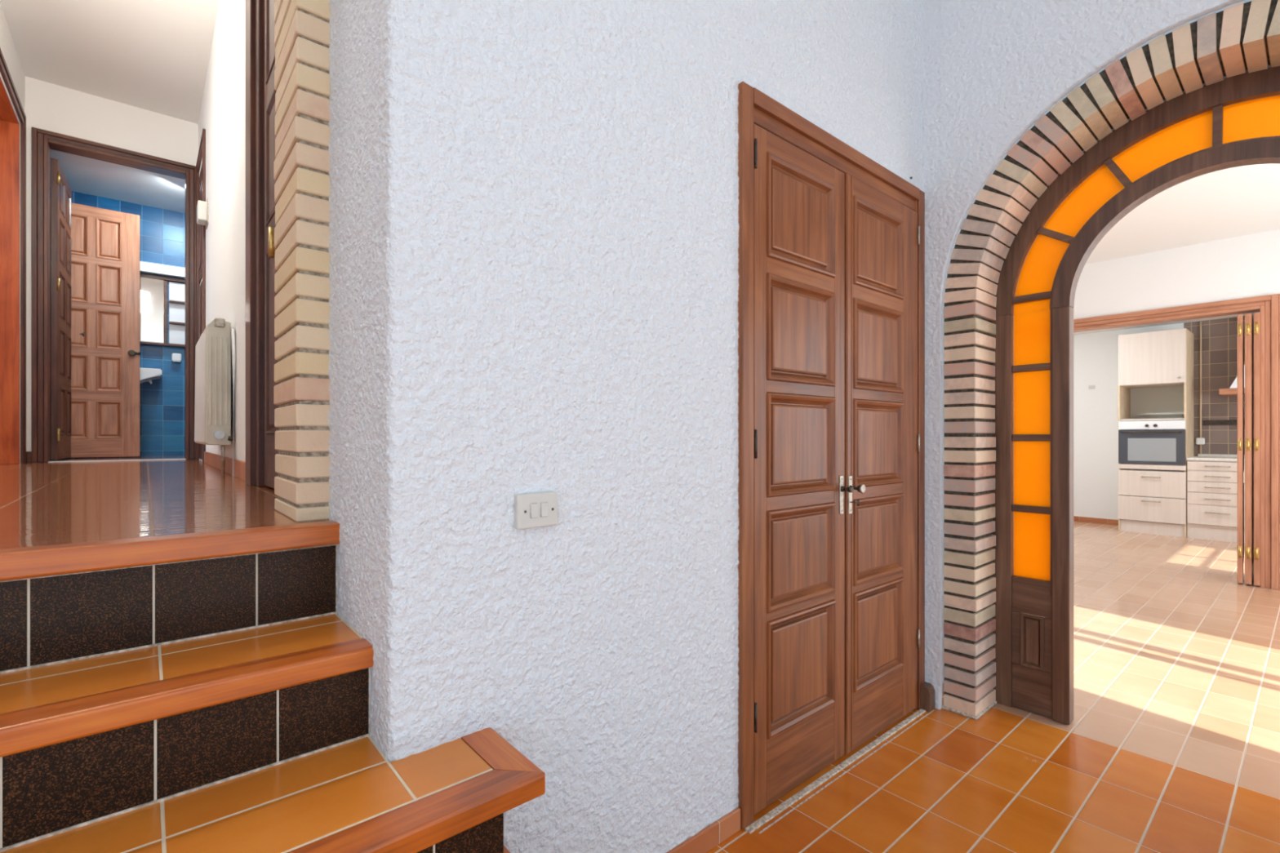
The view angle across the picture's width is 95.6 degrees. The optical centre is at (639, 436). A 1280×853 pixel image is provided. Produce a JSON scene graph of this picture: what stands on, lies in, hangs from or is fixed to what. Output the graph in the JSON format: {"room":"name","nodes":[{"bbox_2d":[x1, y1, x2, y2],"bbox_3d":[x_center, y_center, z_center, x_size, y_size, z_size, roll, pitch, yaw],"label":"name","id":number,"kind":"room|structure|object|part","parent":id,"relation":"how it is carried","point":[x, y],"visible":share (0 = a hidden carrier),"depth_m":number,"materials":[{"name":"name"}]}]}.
{"room":"entrance hall","nodes":[
{"label":"entrance hall","id":0,"kind":"room"},
{"bbox_2d":[0,2,25,463],"bbox_3d":[-3.798,-1.319,3.150,0.300,3.042,3.320,0,0,-40],"label":"wall","id":1,"kind":"structure","parent":0,"point":[7,46],"depth_m":4.08,"materials":[{"name":"white paint"}]},
{"bbox_2d":[0,48,26,464],"bbox_3d":[-4.255,-1.091,3.686,0.340,2.587,1.410,0,0,-40],"label":"door","id":2,"kind":"structure","parent":1,"relation":"in","point":[9,123],"depth_m":4.19,"materials":[{"name":"brown wood"}]},
{"bbox_2d":[26,451,31,462],"bbox_3d":[-4.628,0.160,4.387,0.040,0.085,0.120,0,0,-40],"label":"baseboard","id":3,"kind":"structure","parent":1,"relation":"attached to","point":[28,454],"depth_m":4.42,"materials":[{"name":"brown wood"}]},
{"bbox_2d":[0,0,218,124],"bbox_3d":[-3.840,-2.840,2.273,4.100,0.200,4.600,0,0,-40],"label":"ceiling","id":4,"kind":"structure","parent":0,"point":[153,55],"depth_m":4.09,"materials":[{"name":"white paint"}]},
{"bbox_2d":[25,76,198,451],"bbox_3d":[-4.321,-1.319,4.805,1.050,3.042,0.120,0,0,-40],"label":"wall","id":5,"kind":"structure","parent":0,"point":[50,107],"depth_m":4.66,"materials":[{"name":"white paint"}]},
{"bbox_2d":[48,458,186,462],"bbox_3d":[-4.302,0.200,4.822,0.900,0.004,0.120,0,0,-40],"label":"trim","id":6,"kind":"structure","parent":5,"relation":"attached to","point":[151,459],"depth_m":4.82,"materials":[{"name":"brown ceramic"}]},
{"bbox_2d":[50,149,185,213],"bbox_3d":[-4.788,-2.410,5.393,2.300,0.100,1.380,0,0,-40],"label":"ceiling","id":7,"kind":"structure","parent":0,"point":[83,175],"depth_m":5.40,"materials":[{"name":"white paint"}]},
{"bbox_2d":[71,191,185,456],"bbox_3d":[-5.203,-1.129,5.880,2.300,2.662,0.100,0,0,-40],"label":"wall","id":8,"kind":"structure","parent":0,"point":[162,231],"depth_m":6.02,"materials":[{"name":"blue tile"}]},
{"bbox_2d":[139,367,161,384],"bbox_3d":[-5.084,-0.560,5.640,0.670,0.200,0.420,0,0,-40],"label":"washbasin","id":9,"kind":"object","parent":8,"relation":"attached to","point":[148,375],"visible":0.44,"depth_m":5.65,"materials":[{"name":"white ceramic"}]},
{"bbox_2d":[139,261,185,347],"bbox_3d":[-4.971,-1.347,5.946,0.860,0.825,0.100,0,0,-40],"label":"bathroom mirror","id":10,"kind":"object","parent":8,"relation":"attached to","point":[153,289],"visible":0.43,"depth_m":5.99,"materials":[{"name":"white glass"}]},
{"bbox_2d":[139,276,163,342],"bbox_3d":[-5.123,-1.290,5.855,0.490,0.660,0.018,0,0,-40],"label":"mirror glass","id":11,"kind":"object","parent":10,"relation":"attached to","point":[151,288],"depth_m":5.94,"materials":[{"name":"white"}]},
{"bbox_2d":[168,281,185,344],"bbox_3d":[-4.789,-1.282,6.154,0.315,0.645,0.020,0,0,-40],"label":"shelf","id":12,"kind":"object","parent":10,"relation":"attached to","point":[176,291],"depth_m":6.08,"materials":[{"name":"white ceramic"}]},
{"bbox_2d":[168,300,185,304],"bbox_3d":[-4.766,-1.399,6.127,0.315,0.018,0.050,0,0,-40],"label":"shelf","id":13,"kind":"object","parent":10,"relation":"attached to","point":[171,302],"depth_m":6.07,"materials":[{"name":"brown wood"}]},
{"bbox_2d":[168,321,185,324],"bbox_3d":[-4.766,-1.179,6.127,0.315,0.018,0.050,0,0,-40],"label":"shelf","id":14,"kind":"object","parent":10,"relation":"attached to","point":[170,322],"depth_m":6.06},
{"bbox_2d":[171,353,181,362],"bbox_3d":[-4.852,-0.820,6.077,0.080,0.090,0.056,0,0,-40],"label":"soap holder","id":15,"kind":"object","parent":8,"relation":"attached to","point":[175,357],"visible":1,"depth_m":6.06,"materials":[{"name":"white ceramic"}]},
{"bbox_2d":[0,455,331,549],"bbox_3d":[-4.157,0.252,2.646,4.100,0.100,6.380,0,0,-40],"label":"floor","id":16,"kind":"structure","parent":0,"point":[42,504],"depth_m":1.77,"materials":[{"name":"wood"}]},
{"bbox_2d":[273,0,330,522],"bbox_3d":[-0.864,-1.264,1.507,0.106,2.932,0.305,0,0,-40],"label":"brick pillar","id":17,"kind":"structure","parent":16,"relation":"on","point":[301,165],"depth_m":1.39,"materials":[{"name":"beige brick"}]},
{"bbox_2d":[198,0,245,462],"bbox_3d":[-2.354,-1.319,3.498,0.250,3.042,4.660,0,0,-40],"label":"wall","id":18,"kind":"structure","parent":0,"point":[223,108],"depth_m":3.24,"materials":[{"name":"white paint"}]},
{"bbox_2d":[195,128,205,462],"bbox_3d":[-3.598,-1.079,4.772,0.044,2.562,0.812,0,0,-40],"label":"door","id":19,"kind":"structure","parent":18,"relation":"in","point":[200,194],"depth_m":4.81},
{"bbox_3d":[-3.602,-1.758,4.771,0.016,0.700,0.480,0,0,-40],"label":"panel","id":20,"kind":"part","parent":19,"relation":"part of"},
{"bbox_3d":[-3.602,-1.058,4.771,0.016,0.500,0.480,0,0,-40],"label":"panel","id":21,"kind":"part","parent":19,"relation":"part of","materials":[{"name":"brown wood"}]},
{"bbox_2d":[196,198,208,229],"bbox_3d":[-3.238,-1.650,4.296,0.063,0.180,0.180,0,0,-40],"label":"thermostat","id":22,"kind":"object","parent":18,"relation":"attached to","point":[202,207],"visible":1,"depth_m":4.25,"materials":[{"name":"beige plastic"}]},
{"bbox_3d":[-3.216,-1.650,4.314,0.007,0.180,0.180,0,0,-40],"label":"plate","id":23,"kind":"part","parent":22,"relation":"part of","materials":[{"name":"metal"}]},
{"bbox_2d":[194,317,235,475],"bbox_3d":[-2.388,-0.197,3.245,0.119,0.797,0.920,0,0,-40],"label":"radiator","id":24,"kind":"object","parent":18,"relation":"attached to","point":[212,415],"visible":1,"depth_m":2.93,"materials":[{"name":"beige metal"}]},
{"bbox_2d":[204,451,245,480],"bbox_3d":[-2.500,0.160,3.467,0.012,0.085,2.580,0,0,-40],"label":"baseboard","id":25,"kind":"structure","parent":18,"relation":"attached to","point":[213,460],"depth_m":3.10,"materials":[{"name":"wood"}]},
{"bbox_2d":[245,0,278,497],"bbox_3d":[-1.280,-0.981,2.072,0.104,2.365,1.085,0,0,-40],"label":"door","id":26,"kind":"structure","parent":18,"relation":"in","point":[260,136],"depth_m":2.30,"materials":[{"name":"brown wood"}]},
{"bbox_3d":[-1.334,-1.633,2.122,0.016,0.550,0.330,0,0,-40],"label":"panel","id":27,"kind":"part","parent":26,"relation":"part of","materials":[{"name":"brown wood"}]},
{"bbox_3d":[-1.334,-1.033,2.122,0.016,0.450,0.330,0,0,-40],"label":"panel","id":28,"kind":"part","parent":26,"relation":"part of","materials":[{"name":"brown wood"}]},
{"bbox_3d":[-1.334,-0.358,2.122,0.016,0.700,0.330,0,0,-40],"label":"panel","id":29,"kind":"part","parent":26,"relation":"part of","materials":[{"name":"brown wood"}]},
{"bbox_2d":[328,0,923,852],"bbox_3d":[0.119,-0.850,2.073,2.191,3.980,0.798,0,0,-40],"label":"wall","id":30,"kind":"structure","parent":0,"point":[534,226],"depth_m":1.32,"materials":[{"name":"white paint"}]},
{"bbox_2d":[514,491,557,529],"bbox_3d":[-0.222,0.159,1.247,0.100,0.074,0.025,0,0,-40],"label":"light switch","id":31,"kind":"object","parent":30,"relation":"attached to","point":[537,509],"visible":1,"depth_m":1.24,"materials":[{"name":"beige plastic"}]},
{"bbox_3d":[-0.228,0.158,1.236,0.019,0.032,0.007,0,0,-40],"label":"rocker frame","id":32,"kind":"part","parent":31,"relation":"part of","materials":[{"name":"plastic"}]},
{"bbox_2d":[666,807,740,852],"bbox_3d":[-0.074,1.109,1.376,0.953,0.062,0.012,0,0,-40],"label":"baseboard","id":33,"kind":"structure","parent":30,"relation":"attached to","point":[716,833],"depth_m":1.60,"materials":[{"name":"tile"}]},
{"bbox_2d":[737,81,924,829],"bbox_3d":[0.737,0.056,2.076,1.186,2.168,0.137,0,0,-40],"label":"door","id":34,"kind":"structure","parent":30,"relation":"in","point":[831,250],"depth_m":1.97,"materials":[{"name":"wood"}]},
{"bbox_3d":[0.526,-0.705,1.888,0.377,0.318,0.024,0,0,-40],"label":"panel","id":35,"kind":"part","parent":34,"relation":"part of","materials":[{"name":"brown wood"}]},
{"bbox_3d":[0.526,-0.334,1.888,0.377,0.325,0.024,0,0,-40],"label":"panel","id":36,"kind":"part","parent":34,"relation":"part of","materials":[{"name":"brown wood"}]},
{"bbox_3d":[0.526,0.026,1.888,0.377,0.320,0.024,0,0,-40],"label":"panel","id":37,"kind":"part","parent":34,"relation":"part of","materials":[{"name":"brown wood"}]},
{"bbox_3d":[0.526,0.383,1.888,0.377,0.310,0.024,0,0,-40],"label":"panel","id":38,"kind":"part","parent":34,"relation":"part of","materials":[{"name":"brown wood"}]},
{"bbox_3d":[0.526,0.743,1.888,0.377,0.357,0.024,0,0,-40],"label":"panel","id":39,"kind":"part","parent":34,"relation":"part of","materials":[{"name":"brown wood"}]},
{"bbox_3d":[0.705,0.205,2.032,0.022,0.135,0.004,0,0,-40],"label":"lock plate","id":40,"kind":"part","parent":34,"relation":"part of","materials":[{"name":"metal"}]},
{"bbox_3d":[0.719,0.185,2.016,0.022,0.021,0.042,0,0,-40],"label":"knob","id":41,"kind":"part","parent":34,"relation":"part of","materials":[{"name":"metal"}]},
{"bbox_3d":[0.747,0.208,2.062,0.022,0.135,0.004,0,0,-40],"label":"lock plate","id":42,"kind":"part","parent":34,"relation":"part of","materials":[{"name":"metal"}]},
{"bbox_3d":[0.761,0.184,2.044,0.032,0.032,0.046,0,0,-40],"label":"knob","id":43,"kind":"part","parent":34,"relation":"part of","materials":[{"name":"metal"}]},
{"bbox_3d":[0.907,-0.705,2.206,0.379,0.318,0.024,0,0,-40],"label":"panel","id":44,"kind":"part","parent":34,"relation":"part of","materials":[{"name":"brown wood"}]},
{"bbox_3d":[0.907,-0.334,2.206,0.379,0.325,0.024,0,0,-40],"label":"panel","id":45,"kind":"part","parent":34,"relation":"part of","materials":[{"name":"brown wood"}]},
{"bbox_3d":[0.907,0.026,2.206,0.379,0.320,0.024,0,0,-40],"label":"panel","id":46,"kind":"part","parent":34,"relation":"part of","materials":[{"name":"brown wood"}]},
{"bbox_3d":[0.907,0.383,2.206,0.379,0.310,0.024,0,0,-40],"label":"panel","id":47,"kind":"part","parent":34,"relation":"part of","materials":[{"name":"brown wood"}]},
{"bbox_3d":[0.907,0.743,2.206,0.379,0.357,0.024,0,0,-40],"label":"panel","id":48,"kind":"part","parent":34,"relation":"part of","materials":[{"name":"brown wood"}]},
{"bbox_2d":[744,708,934,833],"bbox_3d":[0.765,1.139,2.048,1.180,0.007,0.040,0,0,-40],"label":"threshold","id":49,"kind":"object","parent":30,"relation":"attached to","point":[763,820],"depth_m":1.94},
{"bbox_2d":[920,681,934,711],"bbox_3d":[1.197,1.090,2.430,0.050,0.100,0.052,0,0,-40],"label":"trim","id":50,"kind":"structure","parent":30,"relation":"attached to","point":[927,691],"depth_m":2.41,"materials":[{"name":"brown wood"}]},
{"bbox_2d":[706,520,1279,852],"bbox_3d":[1.379,1.200,2.237,14.000,0.120,4.780,0,0,-40],"label":"floor","id":51,"kind":"structure","parent":0,"point":[999,781],"depth_m":2.10,"materials":[{"name":"tile"}]},
{"bbox_2d":[0,520,545,852],"bbox_3d":[-1.012,0.671,0.359,2.154,0.940,1.260,0,0,-40],"label":"staircase","id":52,"kind":"structure","parent":51,"relation":"on","point":[206,691],"depth_m":1.01,"materials":[{"name":"tile"}]},
{"bbox_2d":[1117,328,1194,537],"bbox_3d":[6.149,-0.035,6.922,0.642,2.350,0.600,0,0,-40],"label":"tall cabinet","id":53,"kind":"object","parent":51,"relation":"on","point":[1156,369],"visible":0.98,"depth_m":6.77,"materials":[{"name":"laminate"}]},
{"bbox_3d":[5.915,0.475,6.724,0.030,0.012,0.172,0,0,-40],"label":"handle","id":54,"kind":"part","parent":53,"relation":"part of","materials":[{"name":"metal"}]},
{"bbox_2d":[1118,419,1185,465],"bbox_3d":[6.110,0.073,6.889,0.563,0.510,0.588,0,0,-40],"label":"oven","id":55,"kind":"object","parent":53,"relation":"in","point":[1140,442],"visible":0.99,"depth_m":6.72,"materials":[{"name":"metal"}]},
{"bbox_3d":[5.934,-0.128,6.739,0.022,0.100,0.588,0,0,-40],"label":"control panel","id":56,"kind":"part","parent":55,"relation":"part of","materials":[{"name":"white metal"}]},
{"bbox_3d":[5.935,0.852,6.741,0.018,0.284,0.596,0,0,-40],"label":"drawer","id":57,"kind":"part","parent":53,"relation":"part of","materials":[{"name":"laminate"}]},
{"bbox_3d":[5.935,0.554,6.741,0.018,0.298,0.596,0,0,-40],"label":"drawer","id":58,"kind":"part","parent":53,"relation":"part of","materials":[{"name":"laminate"}]},
{"bbox_3d":[5.935,-0.907,6.741,0.018,0.605,0.596,0,0,-40],"label":"door","id":59,"kind":"part","parent":53,"relation":"part of","materials":[{"name":"laminate"}]},
{"bbox_2d":[1186,460,1244,542],"bbox_3d":[6.539,0.708,6.463,0.642,0.865,0.595,0,0,-40],"label":"base cabinet","id":60,"kind":"object","parent":51,"relation":"on","point":[1211,486],"visible":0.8,"depth_m":6.35,"materials":[{"name":"laminate"}]},
{"bbox_2d":[1186,453,1244,462],"bbox_3d":[6.869,0.241,6.099,0.628,0.062,1.582,0,0,-40],"label":"countertop","id":61,"kind":"structure","parent":60,"relation":"on","point":[1205,457],"depth_m":6.50,"materials":[{"name":"white stone"}]},
{"bbox_3d":[6.327,0.868,6.281,0.018,0.215,0.589,0,0,-40],"label":"drawer","id":62,"kind":"part","parent":60,"relation":"part of","materials":[{"name":"laminate"}]},
{"bbox_3d":[6.327,0.690,6.281,0.018,0.130,0.589,0,0,-40],"label":"drawer","id":63,"kind":"part","parent":60,"relation":"part of","materials":[{"name":"laminate"}]},
{"bbox_3d":[6.327,0.562,6.281,0.018,0.115,0.589,0,0,-40],"label":"drawer","id":64,"kind":"part","parent":60,"relation":"part of","materials":[{"name":"laminate"}]},
{"bbox_3d":[6.327,0.443,6.281,0.018,0.115,0.589,0,0,-40],"label":"drawer","id":65,"kind":"part","parent":60,"relation":"part of","materials":[{"name":"laminate"}]},
{"bbox_3d":[6.327,0.330,6.281,0.018,0.100,0.589,0,0,-40],"label":"drawer","id":66,"kind":"part","parent":60,"relation":"part of","materials":[{"name":"laminate"}]},
{"bbox_3d":[6.272,0.838,6.305,0.030,0.012,0.202,0,0,-40],"label":"handle","id":67,"kind":"part","parent":60,"relation":"part of","materials":[{"name":"metal"}]},
{"bbox_3d":[6.272,0.690,6.305,0.030,0.012,0.202,0,0,-40],"label":"handle","id":68,"kind":"part","parent":60,"relation":"part of","materials":[{"name":"metal"}]},
{"bbox_3d":[6.272,0.443,6.305,0.030,0.012,0.202,0,0,-40],"label":"handle","id":69,"kind":"part","parent":60,"relation":"part of","materials":[{"name":"metal"}]},
{"bbox_3d":[6.272,0.330,6.305,0.030,0.012,0.202,0,0,-40],"label":"handle","id":70,"kind":"part","parent":60,"relation":"part of","materials":[{"name":"metal"}]},
{"bbox_3d":[6.272,0.562,6.305,0.030,0.012,0.202,0,0,-40],"label":"handle","id":71,"kind":"part","parent":60,"relation":"part of","materials":[{"name":"metal"}]},
{"bbox_2d":[922,0,1271,709],"bbox_3d":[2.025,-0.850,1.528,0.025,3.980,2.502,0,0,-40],"label":"wall","id":72,"kind":"structure","parent":0,"point":[992,69],"depth_m":2.32,"materials":[{"name":"white paint"}]},
{"bbox_2d":[942,0,1279,719],"bbox_3d":[1.865,-0.092,1.896,0.226,2.465,1.594,0,0,-40],"label":"brick arch","id":73,"kind":"object","parent":72,"relation":"attached to","point":[1234,40],"visible":1,"depth_m":2.34,"materials":[{"name":"beige brick"}]},
{"bbox_2d":[992,66,1279,724],"bbox_3d":[1.974,-0.032,1.990,0.066,2.344,1.384,0,0,-40],"label":"frame","id":74,"kind":"object","parent":72,"relation":"attached to","point":[1233,122],"visible":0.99,"depth_m":2.32,"materials":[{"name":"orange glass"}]},
{"bbox_3d":[1.613,0.845,2.389,0.014,0.220,0.086,0,0,-40],"label":"raised panel","id":75,"kind":"part","parent":74,"relation":"part of","materials":[{"name":"brown wood"}]},
{"bbox_3d":[1.626,0.862,2.400,0.044,0.548,0.146,0,0,-40],"label":"rail","id":76,"kind":"part","parent":74,"relation":"part of","materials":[{"name":"brown wood"}]},
{"bbox_3d":[1.628,-0.437,2.399,0.004,0.283,0.145,0,0,-40],"label":"glass pane","id":77,"kind":"part","parent":74,"relation":"part of","materials":[{"name":"orange glass"}]},
{"bbox_3d":[1.627,-0.138,2.400,0.004,0.261,0.142,0,0,-40],"label":"glass pane","id":78,"kind":"part","parent":74,"relation":"part of","materials":[{"name":"orange glass"}]},
{"bbox_3d":[1.627,0.154,2.400,0.004,0.267,0.142,0,0,-40],"label":"glass pane","id":79,"kind":"part","parent":74,"relation":"part of","materials":[{"name":"orange glass"}]},
{"bbox_3d":[1.627,0.452,2.400,0.004,0.272,0.142,0,0,-40],"label":"glass pane","id":80,"kind":"part","parent":74,"relation":"part of","materials":[{"name":"orange glass"}]},
{"bbox_3d":[1.652,-0.703,2.371,0.004,0.279,0.213,0,0,-40],"label":"glass pane","id":81,"kind":"part","parent":74,"relation":"part of","materials":[{"name":"orange glass"}]},
{"bbox_3d":[1.737,-0.906,2.271,0.004,0.281,0.288,0,0,-40],"label":"glass pane","id":82,"kind":"part","parent":74,"relation":"part of","materials":[{"name":"orange glass"}]},
{"bbox_3d":[1.883,-1.021,2.100,0.004,0.199,0.298,0,0,-40],"label":"glass pane","id":83,"kind":"part","parent":74,"relation":"part of","materials":[{"name":"orange glass"}]},
{"bbox_3d":[2.072,-1.021,1.878,0.004,0.199,0.288,0,0,-40],"label":"glass pane","id":84,"kind":"part","parent":74,"relation":"part of","materials":[{"name":"orange glass"}]},
{"bbox_2d":[1073,323,1183,524],"bbox_3d":[5.886,-0.142,7.818,0.100,2.435,2.125,0,0,-40],"label":"wall","id":85,"kind":"structure","parent":0,"point":[1095,355],"depth_m":7.62,"materials":[{"name":"white paint"}]},
{"bbox_2d":[1088,385,1095,389],"bbox_3d":[5.957,-0.645,7.653,0.010,0.050,0.070,0,0,-40],"label":"wall socket","id":86,"kind":"object","parent":85,"relation":"attached to","point":[1090,387],"visible":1,"depth_m":7.65,"materials":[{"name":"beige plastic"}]},
{"bbox_2d":[1073,515,1118,524],"bbox_3d":[5.730,1.107,7.957,0.058,0.065,1.512,0,0,-40],"label":"baseboard","id":87,"kind":"structure","parent":85,"relation":"attached to","point":[1095,520],"depth_m":7.62,"materials":[{"name":"tile"}]},
{"bbox_2d":[1073,311,1259,334],"bbox_3d":[5.626,-1.420,5.840,3.060,0.120,4.800,0,0,-40],"label":"ceiling","id":88,"kind":"structure","parent":0,"point":[1252,313],"depth_m":7.02,"materials":[{"name":"white paint"}]},
{"bbox_2d":[1073,229,1279,319],"bbox_3d":[4.383,-0.235,4.848,0.120,2.750,4.700,0,0,-40],"label":"wall","id":89,"kind":"structure","parent":0,"point":[1246,266],"depth_m":4.71,"materials":[{"name":"white paint"}]},
{"bbox_2d":[1073,293,1279,589],"bbox_3d":[4.011,0.043,5.279,0.168,2.195,2.660,0,0,-40],"label":"door frame","id":90,"kind":"structure","parent":89,"relation":"in","point":[1268,306],"depth_m":4.36,"materials":[{"name":"brown wood"}]},
{"bbox_2d":[1237,312,1260,586],"bbox_3d":[4.803,0.098,4.564,0.482,2.060,0.169,0,0,-40],"label":"door","id":91,"kind":"structure","parent":90,"relation":"attached to","point":[1252,324],"depth_m":4.42,"materials":[{"name":"brown wood"}]},
{"bbox_3d":[4.781,-0.572,4.606,0.340,0.500,0.016,0,0,-43],"label":"panel","id":92,"kind":"part","parent":91,"relation":"part of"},
{"bbox_3d":[4.781,0.028,4.606,0.340,0.500,0.016,0,0,-43],"label":"panel","id":93,"kind":"part","parent":91,"relation":"part of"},
{"bbox_3d":[4.781,0.678,4.606,0.340,0.600,0.016,0,0,-43],"label":"panel","id":94,"kind":"part","parent":91,"relation":"part of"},
{"bbox_3d":[4.815,-0.572,4.558,0.340,0.500,0.016,0,0,-40],"label":"panel","id":95,"kind":"part","parent":91,"relation":"part of","materials":[{"name":"brown wood"}]},
{"bbox_3d":[4.815,0.028,4.558,0.340,0.500,0.016,0,0,-40],"label":"panel","id":96,"kind":"part","parent":91,"relation":"part of","materials":[{"name":"brown wood"}]},
{"bbox_3d":[4.815,0.678,4.558,0.340,0.600,0.016,0,0,-40],"label":"panel","id":97,"kind":"part","parent":91,"relation":"part of","materials":[{"name":"brown wood"}]},
{"bbox_2d":[1084,163,1279,264],"bbox_3d":[3.037,-1.600,3.636,3.740,0.120,4.800,0,0,-40],"label":"ceiling","id":98,"kind":"structure","parent":0,"point":[1243,200],"depth_m":4.04,"materials":[{"name":"white paint"}]},
{"bbox_2d":[1183,315,1253,499],"bbox_3d":[7.409,-0.110,6.029,0.100,2.500,2.575,0,0,-40],"label":"tiled wall","id":99,"kind":"structure","parent":0,"point":[1219,336],"depth_m":6.76,"materials":[{"name":"brown tile"}]},
{"bbox_2d":[1195,321,1204,453],"bbox_3d":[6.611,-0.570,6.847,0.045,1.560,0.075,0,0,-40],"label":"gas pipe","id":100,"kind":"object","parent":99,"relation":"attached to","point":[1200,441],"visible":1,"depth_m":6.84,"materials":[{"name":"metal"}]},
{"bbox_2d":[1195,437,1204,444],"bbox_3d":[6.611,0.060,6.847,0.045,0.080,0.075,0,0,-40],"label":"wall socket","id":101,"kind":"object","parent":100,"relation":"on","point":[1199,441],"depth_m":6.83,"materials":[{"name":"white plastic"}]},
{"bbox_2d":[1204,419,1244,425],"bbox_3d":[6.841,-0.158,6.579,0.049,0.055,0.650,0,0,-40],"label":"utensil rail","id":102,"kind":"object","parent":99,"relation":"attached to","point":[1232,421],"visible":0.44,"depth_m":6.72,"materials":[{"name":"metal"}]},
{"bbox_2d":[1218,364,1244,396],"bbox_3d":[6.801,-0.905,6.341,0.418,0.890,0.640,0,0,-40],"label":"hood","id":103,"kind":"object","parent":99,"relation":"attached to","point":[1233,390],"visible":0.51,"depth_m":6.39,"materials":[{"name":"brown wood"}]},
{"bbox_3d":[-4.385,-1.079,4.842,1.840,2.562,0.020,0,0,-40],"label":"wall","id":104,"kind":"structure","parent":0,"visible":0},
{"bbox_2d":[31,127,195,462],"bbox_3d":[-4.565,-1.079,5.122,1.016,2.562,0.963,0,0,-40],"label":"door","id":105,"kind":"structure","parent":104,"relation":"in","point":[51,193],"depth_m":4.63,"materials":[{"name":"brown wood"}]},
{"bbox_3d":[-4.806,-1.985,4.801,0.048,0.290,0.260,0,0,-38],"label":"panel","id":106,"kind":"part","parent":105,"relation":"part of","materials":[{"name":"brown wood"}]},
{"bbox_3d":[-4.806,-1.595,4.801,0.048,0.350,0.260,0,0,-38],"label":"panel","id":107,"kind":"part","parent":105,"relation":"part of","materials":[{"name":"brown wood"}]},
{"bbox_3d":[-4.806,-1.150,4.801,0.048,0.380,0.260,0,0,-38],"label":"panel","id":108,"kind":"part","parent":105,"relation":"part of","materials":[{"name":"brown wood"}]},
{"bbox_3d":[-4.806,-0.685,4.801,0.048,0.390,0.260,0,0,-38],"label":"panel","id":109,"kind":"part","parent":105,"relation":"part of","materials":[{"name":"brown wood"}]},
{"bbox_3d":[-4.806,-0.205,4.801,0.048,0.390,0.260,0,0,-38],"label":"panel","id":110,"kind":"part","parent":105,"relation":"part of","materials":[{"name":"brown wood"}]},
{"bbox_3d":[-5.020,-1.985,5.071,0.048,0.290,0.250,0,0,-38],"label":"panel","id":111,"kind":"part","parent":105,"relation":"part of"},
{"bbox_3d":[-5.020,-1.595,5.071,0.048,0.350,0.250,0,0,-38],"label":"panel","id":112,"kind":"part","parent":105,"relation":"part of","materials":[{"name":"brown wood"}]},
{"bbox_3d":[-5.020,-1.150,5.071,0.048,0.380,0.250,0,0,-38],"label":"panel","id":113,"kind":"part","parent":105,"relation":"part of","materials":[{"name":"brown wood"}]},
{"bbox_3d":[-5.020,-0.685,5.071,0.048,0.390,0.250,0,0,-38],"label":"panel","id":114,"kind":"part","parent":105,"relation":"part of","materials":[{"name":"brown wood"}]},
{"bbox_3d":[-5.020,-0.205,5.071,0.048,0.390,0.250,0,0,-38],"label":"panel","id":115,"kind":"part","parent":105,"relation":"part of","materials":[{"name":"brown wood"}]},
{"bbox_2d":[70,202,140,457],"bbox_3d":[-4.970,-0.948,5.267,0.660,2.280,0.115,0,0,-40],"label":"door","id":116,"kind":"structure","parent":105,"relation":"attached to","point":[105,243],"depth_m":5.34,"materials":[{"name":"brown wood"}]},
{"bbox_3d":[-5.072,-1.812,5.209,0.170,0.363,0.016,0,0,-40],"label":"panel","id":117,"kind":"part","parent":116,"relation":"part of","materials":[{"name":"brown wood"}]},
{"bbox_3d":[-5.072,-1.392,5.209,0.170,0.362,0.016,0,0,-40],"label":"panel","id":118,"kind":"part","parent":116,"relation":"part of","materials":[{"name":"brown wood"}]},
{"bbox_3d":[-5.072,-0.979,5.209,0.170,0.348,0.016,0,0,-40],"label":"panel","id":119,"kind":"part","parent":116,"relation":"part of","materials":[{"name":"brown wood"}]},
{"bbox_3d":[-5.072,-0.573,5.209,0.170,0.319,0.016,0,0,-40],"label":"panel","id":120,"kind":"part","parent":116,"relation":"part of","materials":[{"name":"brown wood"}]},
{"bbox_3d":[-5.072,-0.148,5.209,0.170,0.341,0.016,0,0,-40],"label":"panel","id":121,"kind":"part","parent":116,"relation":"part of","materials":[{"name":"brown wood"}]},
{"bbox_3d":[-4.900,-1.812,5.356,0.174,0.363,0.016,0,0,-40],"label":"panel","id":122,"kind":"part","parent":116,"relation":"part of","materials":[{"name":"brown wood"}]},
{"bbox_3d":[-4.900,-1.392,5.356,0.174,0.362,0.016,0,0,-40],"label":"panel","id":123,"kind":"part","parent":116,"relation":"part of","materials":[{"name":"brown wood"}]},
{"bbox_3d":[-4.900,-0.979,5.356,0.174,0.348,0.016,0,0,-40],"label":"panel","id":124,"kind":"part","parent":116,"relation":"part of","materials":[{"name":"brown wood"}]},
{"bbox_3d":[-4.900,-0.573,5.356,0.174,0.319,0.016,0,0,-40],"label":"panel","id":125,"kind":"part","parent":116,"relation":"part of","materials":[{"name":"brown wood"}]},
{"bbox_3d":[-4.900,-0.148,5.356,0.174,0.341,0.016,0,0,-40],"label":"panel","id":126,"kind":"part","parent":116,"relation":"part of","materials":[{"name":"brown wood"}]},
{"bbox_3d":[-4.734,-0.776,5.431,0.088,0.055,0.057,0,0,-40],"label":"knob","id":127,"kind":"part","parent":116,"relation":"part of","materials":[{"name":"metal"}]}
]}

